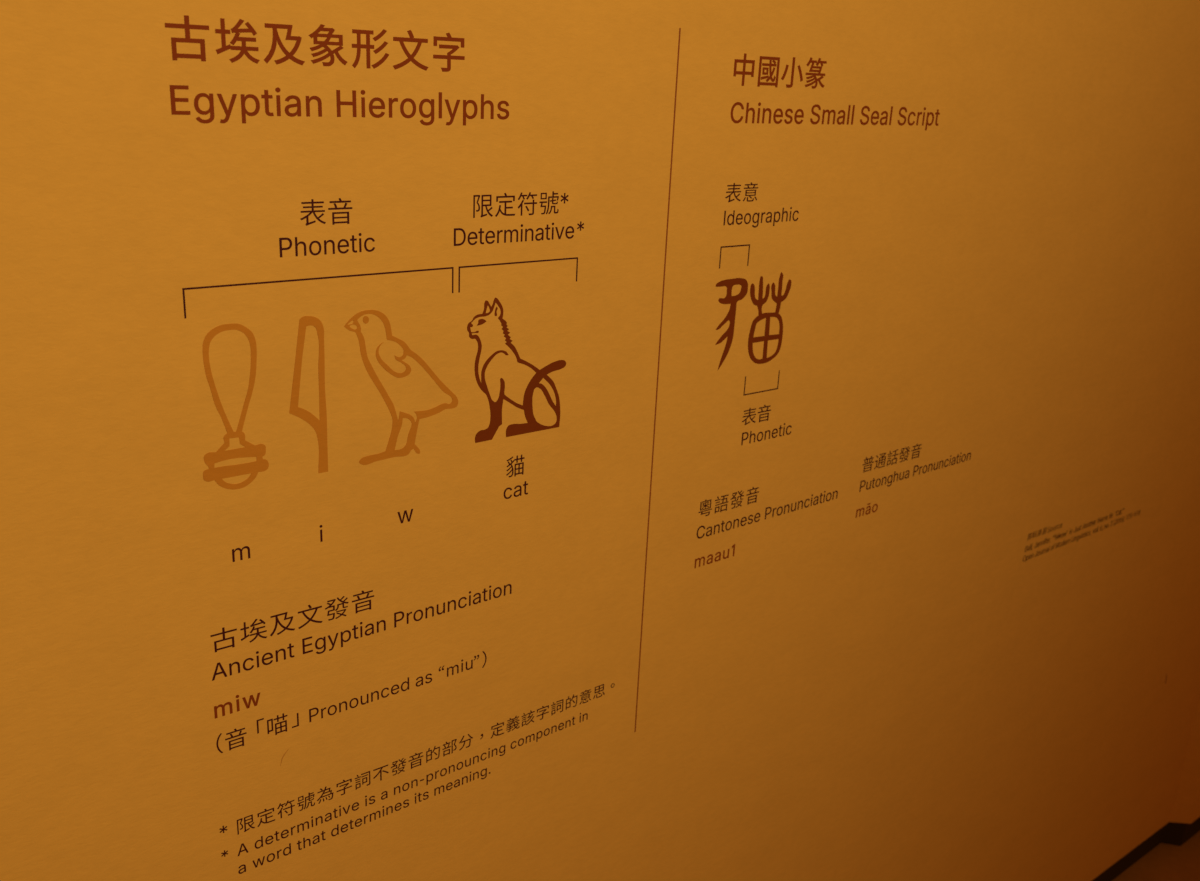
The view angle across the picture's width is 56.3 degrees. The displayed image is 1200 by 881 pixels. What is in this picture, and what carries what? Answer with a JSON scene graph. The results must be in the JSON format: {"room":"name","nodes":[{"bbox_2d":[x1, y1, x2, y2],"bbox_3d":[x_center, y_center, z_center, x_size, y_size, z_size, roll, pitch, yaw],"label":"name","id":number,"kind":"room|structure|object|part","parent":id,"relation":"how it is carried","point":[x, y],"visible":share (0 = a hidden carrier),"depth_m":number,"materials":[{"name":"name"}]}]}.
{"room":"museum","nodes":[
{"label":"museum","id":0,"kind":"room"},
{"bbox_2d":[0,0,1199,880],"bbox_3d":[0.429,-0.352,1.430,7.500,2.790,0.231,-12,23,-37],"label":"wall","id":1,"kind":"structure","parent":0,"point":[1011,282],"depth_m":1.09,"materials":[{"name":"orange paint"}]},
{"bbox_2d":[203,324,268,488],"bbox_3d":[-0.277,-0.024,0.845,0.051,0.130,0.001,-12,23,-37],"label":"sign","id":2,"kind":"object","parent":1,"relation":"attached to","point":[218,474],"visible":1,"depth_m":0.85,"materials":[{"name":"orange paint"}]},
{"bbox_2d":[214,693,259,718],"bbox_3d":[-0.296,0.215,0.917,0.039,0.015,0.001,-12,23,-37],"label":"pronunciation text","id":3,"kind":"object","parent":1,"relation":"attached to","point":[258,694],"visible":1,"depth_m":0.92},
{"bbox_2d":[232,546,249,561],"bbox_3d":[-0.282,0.089,0.882,0.014,0.011,0.001,-12,23,-37],"label":"caption text","id":4,"kind":"object","parent":1,"relation":"attached to","point":[247,547],"visible":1,"depth_m":0.88,"materials":[{"name":"brown paint"}]},
{"bbox_2d":[210,590,373,651],"bbox_3d":[-0.252,0.148,0.929,0.143,0.020,0.001,-12,23,-37],"label":"pronunciation text","id":5,"kind":"object","parent":1,"relation":"attached to","point":[253,625],"visible":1,"depth_m":0.93,"materials":[{"name":"brown paint"}]},
{"bbox_2d":[289,316,327,472],"bbox_3d":[-0.230,-0.034,0.880,0.031,0.130,0.001,-12,23,-37],"label":"sign","id":6,"kind":"object","parent":1,"relation":"attached to","point":[320,426],"visible":1,"depth_m":0.88,"materials":[{"name":"orange paint"}]},
{"bbox_2d":[165,15,464,71],"bbox_3d":[-0.198,-0.287,0.814,0.232,0.029,0.001,-12,23,-37],"label":"heading text","id":7,"kind":"object","parent":1,"relation":"attached to","point":[244,50],"visible":1,"depth_m":0.81},
{"bbox_2d":[182,267,453,317],"bbox_3d":[-0.210,-0.116,0.867,0.223,0.022,0.001,-12,23,-37],"label":"bracket","id":8,"kind":"object","parent":1,"relation":"attached to","point":[452,268],"visible":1,"depth_m":0.85,"materials":[{"name":"brown paint"}]},
{"bbox_3d":[-0.297,-0.097,0.800,0.001,0.021,0.001,-12,23,-37],"label":"leg","id":9,"kind":"part","parent":8,"relation":"part of","materials":[{"name":"brown paint"}]},
{"bbox_3d":[-0.123,-0.133,0.933,0.001,0.021,0.001,-12,23,-37],"label":"leg","id":10,"kind":"part","parent":8,"relation":"part of","materials":[{"name":"brown paint"}]},
{"bbox_2d":[320,525,322,541],"bbox_3d":[-0.229,0.076,0.922,0.002,0.015,0.001,-12,23,-37],"label":"caption text","id":11,"kind":"object","parent":1,"relation":"attached to","point":[321,539],"visible":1,"depth_m":0.92,"materials":[{"name":"brown paint"}]},
{"bbox_2d":[301,198,351,225],"bbox_3d":[-0.207,-0.173,0.848,0.043,0.020,0.001,-12,23,-37],"label":"caption text","id":12,"kind":"object","parent":1,"relation":"attached to","point":[312,202],"visible":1,"depth_m":0.85,"materials":[{"name":"brown paint"}]},
{"bbox_2d":[279,233,374,256],"bbox_3d":[-0.207,-0.150,0.856,0.078,0.015,0.001,-12,23,-37],"label":"caption text","id":13,"kind":"object","parent":1,"relation":"attached to","point":[360,234],"visible":1,"depth_m":0.85,"materials":[{"name":"brown paint"}]},
{"bbox_2d":[170,85,508,124],"bbox_3d":[-0.182,-0.250,0.840,0.275,0.025,0.001,-12,23,-37],"label":"heading text","id":14,"kind":"object","parent":1,"relation":"attached to","point":[266,96],"visible":1,"depth_m":0.82},
{"bbox_2d":[216,651,486,752],"bbox_3d":[-0.211,0.228,0.993,0.261,0.022,0.001,-12,23,-37],"label":"pronunciation text","id":15,"kind":"object","parent":1,"relation":"attached to","point":[471,667],"visible":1,"depth_m":0.97,"materials":[{"name":"brown paint"}]},
{"bbox_2d":[212,584,511,680],"bbox_3d":[-0.197,0.164,0.981,0.288,0.019,0.001,-12,23,-37],"label":"pronunciation text","id":16,"kind":"object","parent":1,"relation":"attached to","point":[505,586],"visible":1,"depth_m":0.97,"materials":[{"name":"brown paint"}]},
{"bbox_2d":[238,768,489,873],"bbox_3d":[-0.210,0.349,1.039,0.257,0.015,0.001,-12,23,-37],"label":"footnote text","id":17,"kind":"object","parent":1,"relation":"attached to","point":[447,786],"visible":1,"depth_m":1.03,"materials":[{"name":"brown paint"}]},
{"bbox_2d":[344,310,457,464],"bbox_3d":[-0.163,-0.047,0.931,0.105,0.130,0.001,-12,23,-37],"label":"sign","id":18,"kind":"object","parent":1,"relation":"attached to","point":[390,452],"visible":1,"depth_m":0.93,"materials":[{"name":"orange paint"}]},
{"bbox_3d":[-0.176,-0.003,0.937,0.057,0.042,0.001,-12,23,-37],"label":"leg","id":19,"kind":"part","parent":18,"relation":"part of","materials":[{"name":"orange paint"}]},
{"bbox_2d":[221,713,587,856],"bbox_3d":[-0.167,0.323,1.065,0.392,0.015,0.001,-12,23,-37],"label":"footnote text","id":20,"kind":"object","parent":1,"relation":"attached to","point":[559,726],"visible":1,"depth_m":1.05,"materials":[{"name":"brown paint"}]},
{"bbox_2d":[398,509,412,522],"bbox_3d":[-0.168,0.066,0.969,0.015,0.011,0.001,-12,23,-37],"label":"caption text","id":21,"kind":"object","parent":1,"relation":"attached to","point":[405,511],"visible":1,"depth_m":0.97,"materials":[{"name":"brown paint"}]},
{"bbox_2d":[219,683,614,834],"bbox_3d":[-0.152,0.296,1.068,0.427,0.016,0.001,-12,23,-37],"label":"footnote text","id":22,"kind":"object","parent":1,"relation":"attached to","point":[599,688],"visible":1,"depth_m":1.04,"materials":[{"name":"brown paint"}]},
{"bbox_2d":[506,455,524,476],"bbox_3d":[-0.078,0.024,1.029,0.020,0.020,0.001,-12,23,-37],"label":"caption text","id":23,"kind":"object","parent":1,"relation":"attached to","point":[517,458],"visible":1,"depth_m":1.03,"materials":[{"name":"brown paint"}]},
{"bbox_2d":[504,481,527,498],"bbox_3d":[-0.078,0.046,1.038,0.027,0.014,0.001,-12,23,-37],"label":"caption text","id":24,"kind":"object","parent":1,"relation":"attached to","point":[525,484],"visible":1,"depth_m":1.04,"materials":[{"name":"brown paint"}]},
{"bbox_2d":[467,297,565,442],"bbox_3d":[-0.073,-0.066,1.000,0.107,0.129,0.001,-12,23,-37],"label":"sign","id":25,"kind":"object","parent":1,"relation":"attached to","point":[532,425],"visible":1,"depth_m":1.00,"materials":[{"name":"brown paint"}]},
{"bbox_3d":[-0.060,-0.033,1.023,0.060,0.053,0.001,-12,23,-37],"label":"hind leg","id":26,"kind":"part","parent":25,"relation":"part of","materials":[{"name":"brown paint"}]},
{"bbox_2d":[458,257,577,292],"bbox_3d":[-0.069,-0.145,0.974,0.125,0.022,0.001,-12,23,-37],"label":"bracket","id":27,"kind":"object","parent":1,"relation":"attached to","point":[574,257],"visible":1,"depth_m":0.97,"materials":[{"name":"brown paint"}]},
{"bbox_3d":[-0.118,-0.134,0.937,0.001,0.021,0.001,-12,23,-37],"label":"leg","id":28,"kind":"part","parent":27,"relation":"part of","materials":[{"name":"brown paint"}]},
{"bbox_3d":[-0.021,-0.154,1.011,0.001,0.021,0.001,-12,23,-37],"label":"leg","id":29,"kind":"part","parent":27,"relation":"part of","materials":[{"name":"brown paint"}]},
{"bbox_2d":[454,222,583,245],"bbox_3d":[-0.067,-0.178,0.963,0.135,0.015,0.001,-12,23,-37],"label":"caption text","id":30,"kind":"object","parent":1,"relation":"attached to","point":[579,225],"visible":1,"depth_m":0.96,"materials":[{"name":"brown paint"}]},
{"bbox_2d":[473,191,567,217],"bbox_3d":[-0.066,-0.202,0.956,0.098,0.020,0.001,-12,23,-37],"label":"caption text","id":31,"kind":"object","parent":1,"relation":"attached to","point":[553,193],"visible":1,"depth_m":0.95,"materials":[{"name":"brown paint"}]},
{"bbox_2d":[634,28,680,731],"bbox_3d":[0.055,-0.025,1.123,0.002,0.731,0.001,-12,23,-37],"label":"divider line","id":32,"kind":"object","parent":1,"relation":"attached to","point":[679,28],"visible":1,"depth_m":1.10,"materials":[{"name":"black paint"}]},
{"bbox_2d":[694,544,734,567],"bbox_3d":[0.127,0.128,1.240,0.061,0.015,0.001,-12,23,-37],"label":"pronunciation text","id":33,"kind":"object","parent":1,"relation":"attached to","point":[733,546],"visible":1,"depth_m":1.24},
{"bbox_2d":[698,487,758,515],"bbox_3d":[0.142,0.067,1.230,0.092,0.020,0.001,-12,23,-37],"label":"pronunciation text","id":34,"kind":"object","parent":1,"relation":"attached to","point":[735,493],"visible":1,"depth_m":1.23,"materials":[{"name":"brown paint"}]},
{"bbox_2d":[719,244,749,268],"bbox_3d":[0.136,-0.186,1.131,0.041,0.022,0.001,-12,23,-37],"label":"bracket","id":35,"kind":"object","parent":1,"relation":"attached to","point":[746,244],"visible":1,"depth_m":1.13,"materials":[{"name":"brown paint"}]},
{"bbox_2d":[725,182,757,202],"bbox_3d":[0.141,-0.247,1.113,0.045,0.019,0.001,-12,23,-37],"label":"caption text","id":36,"kind":"object","parent":1,"relation":"attached to","point":[734,185],"visible":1,"depth_m":1.11,"materials":[{"name":"brown paint"}]},
{"bbox_2d":[715,272,790,369],"bbox_3d":[0.158,-0.125,1.173,0.112,0.097,0.001,-12,23,-37],"label":"seal script character","id":37,"kind":"object","parent":1,"relation":"attached to","point":[729,283],"visible":1,"depth_m":1.18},
{"bbox_2d":[742,405,770,424],"bbox_3d":[0.171,-0.028,1.219,0.044,0.019,0.001,-12,23,-37],"label":"caption text","id":38,"kind":"object","parent":1,"relation":"attached to","point":[765,406],"visible":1,"depth_m":1.22,"materials":[{"name":"brown paint"}]},
{"bbox_2d":[723,207,798,227],"bbox_3d":[0.165,-0.227,1.141,0.109,0.019,0.001,-12,23,-37],"label":"caption text","id":39,"kind":"object","parent":1,"relation":"attached to","point":[783,211],"visible":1,"depth_m":1.14,"materials":[{"name":"brown paint"}]},
{"bbox_2d":[743,370,779,395],"bbox_3d":[0.175,-0.062,1.210,0.053,0.021,0.001,-12,23,-37],"label":"bracket","id":40,"kind":"object","parent":1,"relation":"attached to","point":[779,370],"visible":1,"depth_m":1.21,"materials":[{"name":"brown paint"}]},
{"bbox_2d":[741,423,791,444],"bbox_3d":[0.185,-0.008,1.238,0.079,0.015,0.001,-12,23,-37],"label":"caption text","id":41,"kind":"object","parent":1,"relation":"attached to","point":[780,428],"visible":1,"depth_m":1.24,"materials":[{"name":"brown paint"}]},
{"bbox_2d":[697,491,837,538],"bbox_3d":[0.196,0.082,1.280,0.232,0.015,0.001,-12,23,-37],"label":"pronunciation text","id":42,"kind":"object","parent":1,"relation":"attached to","point":[821,495],"visible":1,"depth_m":1.27,"materials":[{"name":"brown paint"}]},
{"bbox_2d":[733,53,826,88],"bbox_3d":[0.178,-0.363,1.101,0.131,0.030,0.001,-12,23,-37],"label":"heading text","id":43,"kind":"object","parent":1,"relation":"attached to","point":[743,73],"visible":1,"depth_m":1.10},
{"bbox_2d":[731,102,939,129],"bbox_3d":[0.256,-0.339,1.175,0.332,0.025,0.001,-12,23,-37],"label":"heading text","id":44,"kind":"object","parent":1,"relation":"attached to","point":[736,103],"visible":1,"depth_m":1.16},
{"bbox_2d":[856,503,877,517],"bbox_3d":[0.333,0.086,1.398,0.042,0.015,0.001,-12,23,-37],"label":"pronunciation text","id":45,"kind":"object","parent":1,"relation":"attached to","point":[857,510],"visible":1,"depth_m":1.40},
{"bbox_2d":[863,444,920,472],"bbox_3d":[0.366,0.021,1.401,0.117,0.020,0.001,-12,23,-37],"label":"pronunciation text","id":46,"kind":"object","parent":1,"relation":"attached to","point":[907,449],"visible":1,"depth_m":1.40,"materials":[{"name":"brown paint"}]},
{"bbox_2d":[859,453,970,491],"bbox_3d":[0.410,0.040,1.445,0.232,0.019,0.001,-12,23,-37],"label":"pronunciation text","id":47,"kind":"object","parent":1,"relation":"attached to","point":[873,480],"visible":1,"depth_m":1.44,"materials":[{"name":"brown paint"}]},
{"bbox_2d":[1027,525,1061,540],"bbox_3d":[0.678,0.137,1.706,0.097,0.011,0.001,-12,23,-37],"label":"source text","id":48,"kind":"object","parent":1,"relation":"attached to","point":[1053,529],"visible":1,"depth_m":1.71,"materials":[{"name":"brown paint"}]},
{"bbox_2d":[1025,508,1124,551],"bbox_3d":[0.754,0.141,1.772,0.295,0.012,0.001,-12,23,-37],"label":"source text","id":49,"kind":"object","parent":1,"relation":"attached to","point":[1056,536],"visible":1,"depth_m":1.76,"materials":[{"name":"brown paint"}]},
{"bbox_2d":[1023,510,1139,560],"bbox_3d":[0.777,0.151,1.794,0.356,0.012,0.001,-12,23,-37],"label":"source text","id":50,"kind":"object","parent":1,"relation":"attached to","point":[1079,537],"visible":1,"depth_m":1.78,"materials":[{"name":"brown paint"}]},
{"bbox_2d":[1092,817,1199,880],"bbox_3d":[0.364,1.001,1.877,7.500,0.062,0.213,-12,23,-37],"label":"baseboard","id":51,"kind":"structure","parent":1,"relation":"attached to","point":[1172,833],"depth_m":2.43,"materials":[{"name":"brown paint"}]},
{"bbox_2d":[1112,831,1199,880],"bbox_3d":[1.640,1.745,-0.011,10.000,0.050,5.000,-12,23,-37],"label":"floor","id":52,"kind":"structure","parent":0,"point":[1165,862],"depth_m":2.39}
]}

